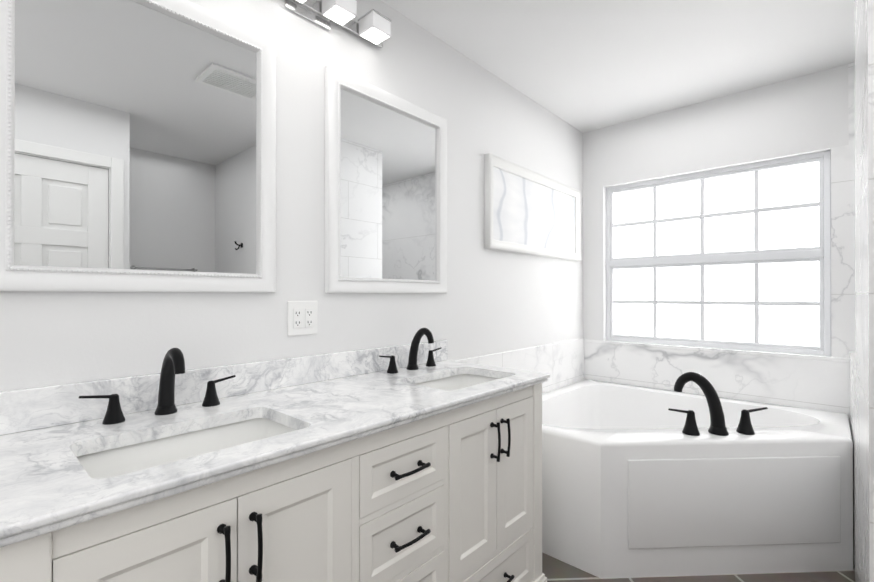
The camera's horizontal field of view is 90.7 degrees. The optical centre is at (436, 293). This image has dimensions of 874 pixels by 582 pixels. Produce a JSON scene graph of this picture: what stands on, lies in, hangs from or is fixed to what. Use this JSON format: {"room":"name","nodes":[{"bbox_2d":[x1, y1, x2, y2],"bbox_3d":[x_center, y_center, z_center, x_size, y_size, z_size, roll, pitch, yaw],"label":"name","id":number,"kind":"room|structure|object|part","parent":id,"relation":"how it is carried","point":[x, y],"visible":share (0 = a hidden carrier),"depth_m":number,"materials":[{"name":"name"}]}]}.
{"room":"bathroom","nodes":[
{"label":"bathroom","id":0,"kind":"room"},
{"bbox_2d":[0,340,447,435],"bbox_3d":[-0.479,0.268,1.501,0.020,0.095,1.557,0,0,42],"label":"backsplash","id":1,"kind":"structure","parent":0,"relation":"attached to","point":[21,410],"depth_m":1.24,"materials":[{"name":"white stone"}]},
{"bbox_2d":[0,0,582,390],"bbox_3d":[-0.550,-0.009,1.517,0.100,2.420,5.000,0,0,42],"label":"wall","id":2,"kind":"structure","parent":0,"point":[491,302],"depth_m":1.62,"materials":[{"name":"white paint"}]},
{"bbox_2d":[0,0,275,292],"bbox_3d":[-0.768,-0.422,1.185,0.024,0.836,0.680,0,0,42],"label":"mirror","id":3,"kind":"object","parent":2,"relation":"attached to","point":[137,145],"visible":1,"depth_m":1.15,"materials":[{"name":"white mirror"}]},
{"bbox_2d":[287,301,316,335],"bbox_3d":[-0.472,0.086,1.520,0.009,0.120,0.116,0,0,42],"label":"electrical outlet plate","id":4,"kind":"object","parent":2,"relation":"attached to","point":[301,317],"visible":1,"depth_m":1.51,"materials":[{"name":"white plastic"}]},
{"bbox_2d":[285,0,391,47],"bbox_3d":[-0.418,-1.031,1.502,0.118,0.110,0.660,0,0,42],"label":"sconce","id":5,"kind":"object","parent":2,"relation":"attached to","point":[373,26],"visible":1,"depth_m":1.57,"materials":[{"name":"white glass"}]},
{"bbox_2d":[325,65,446,292],"bbox_3d":[-0.181,-0.420,1.830,0.024,0.836,0.665,0,0,42],"label":"mirror","id":6,"kind":"object","parent":2,"relation":"attached to","point":[385,192],"visible":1,"depth_m":1.78,"materials":[{"name":"white mirror"}]},
{"label":"glass","id":7,"kind":"part","parent":6,"relation":"part of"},
{"bbox_2d":[454,338,583,393],"bbox_3d":[0.578,0.769,2.672,0.010,0.872,1.570,0,0,42],"label":"tile surround","id":8,"kind":"object","parent":2,"relation":"attached to","point":[561,364],"visible":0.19,"depth_m":2.85,"materials":[{"name":"stone"}]},
{"bbox_2d":[484,153,580,260],"bbox_3d":[0.654,-0.495,2.739,0.036,0.510,1.145,0,0,42],"label":"picture","id":9,"kind":"object","parent":2,"relation":"attached to","point":[528,212],"visible":1,"depth_m":2.63,"materials":[{"name":"white wood"}]},
{"bbox_2d":[381,0,854,132],"bbox_3d":[0.612,-1.273,0.464,3.250,0.100,5.000,0,0,42],"label":"ceiling","id":10,"kind":"structure","parent":0,"point":[583,66],"depth_m":2.12,"materials":[{"name":"white paint"}]},
{"bbox_2d":[542,553,854,581],"bbox_3d":[0.612,1.247,0.455,3.250,0.100,5.000,0,0,42],"label":"floor","id":11,"kind":"structure","parent":0,"point":[554,569],"depth_m":1.83,"materials":[{"name":"tile"}]},
{"bbox_2d":[0,376,549,581],"bbox_3d":[-0.278,0.772,1.316,0.564,0.855,1.549,0,0,42],"label":"bathroom vanity","id":12,"kind":"object","parent":11,"relation":"on","point":[415,460],"depth_m":1.04,"materials":[{"name":"white paint"}]},
{"bbox_2d":[0,360,549,539],"bbox_3d":[-0.280,0.330,1.319,0.559,0.030,1.557,0,0,42],"label":"countertop","id":13,"kind":"structure","parent":12,"relation":"on","point":[47,479],"depth_m":0.97,"materials":[{"name":"white stone"}]},
{"bbox_2d":[76,348,235,423],"bbox_3d":[-0.681,0.226,1.109,0.143,0.177,0.359,0,0,42],"label":"faucet","id":14,"kind":"object","parent":13,"relation":"on","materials":[{"name":"black metal"}]},
{"bbox_2d":[84,412,295,475],"bbox_3d":[-0.530,0.407,0.963,0.298,0.150,0.448,0,0,42],"label":"sink","id":15,"kind":"object","parent":13,"relation":"in","point":[119,455],"depth_m":1.06,"materials":[{"name":"white ceramic"}]},
{"bbox_2d":[376,328,443,371],"bbox_3d":[-0.069,0.228,1.782,0.143,0.177,0.359,0,0,42],"label":"faucet","id":16,"kind":"object","parent":13,"relation":"on","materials":[{"name":"black metal"}]},
{"bbox_2d":[412,368,495,387],"bbox_3d":[0.082,0.409,1.636,0.298,0.150,0.448,0,0,42],"label":"sink","id":17,"kind":"object","parent":13,"relation":"in","point":[450,379],"depth_m":1.82,"materials":[{"name":"white ceramic"}]},
{"bbox_2d":[542,372,852,577],"bbox_3d":[1.193,0.783,2.268,1.437,0.841,1.334,0,0,42],"label":"bathtub","id":18,"kind":"object","parent":11,"relation":"on","point":[639,481],"visible":0.92,"depth_m":1.86,"materials":[{"name":"white plastic"}]},
{"bbox_2d":[668,372,767,435],"bbox_3d":[1.275,0.496,1.957,0.334,0.271,0.335,0,0,42],"label":"faucet","id":19,"kind":"object","parent":18,"relation":"on","point":[717,427],"depth_m":1.95,"materials":[{"name":"black metal"}]},
{"bbox_3d":[1.275,0.889,1.844,0.666,0.375,0.668,0,0,42],"label":"panel","id":20,"kind":"part","parent":18,"relation":"part of","materials":[{"name":"white plastic"}]},
{"bbox_2d":[583,64,849,421],"bbox_3d":[2.255,-0.007,2.277,3.026,2.420,0.100,0,0,42],"label":"wall","id":21,"kind":"structure","parent":0,"point":[803,115],"depth_m":2.69,"materials":[{"name":"white paint"}]},
{"bbox_2d":[584,339,848,361],"bbox_3d":[1.665,0.354,2.788,1.443,0.022,0.076,0,0,42],"label":"ledge","id":22,"kind":"object","parent":21,"relation":"on","point":[774,354],"depth_m":2.65,"materials":[{"name":"stone"}]},
{"bbox_2d":[606,150,830,355],"bbox_3d":[1.714,-0.220,2.788,1.228,1.130,0.044,0,0,42],"label":"window","id":23,"kind":"structure","parent":21,"relation":"in","point":[737,257],"depth_m":2.70,"materials":[{"name":"white glass"}]},
{"bbox_2d":[831,145,848,357],"bbox_3d":[2.185,-0.222,2.341,0.070,1.130,0.100,0,0,42],"label":"wall","id":24,"kind":"structure","parent":0,"point":[839,251],"depth_m":2.30,"materials":[{"name":"stone"}]},
{"bbox_2d":[848,62,854,351],"bbox_3d":[2.793,-0.438,1.789,1.573,1.560,0.100,0,0,42],"label":"wall","id":25,"kind":"structure","parent":0,"point":[851,87],"depth_m":2.27,"materials":[{"name":"stone"}]},
{"bbox_2d":[849,0,873,581],"bbox_3d":[1.746,-0.009,1.625,0.243,2.420,1.550,0,0,42],"label":"wall","id":26,"kind":"structure","parent":0,"point":[864,168],"depth_m":1.29,"materials":[{"name":"stone"}]}
]}

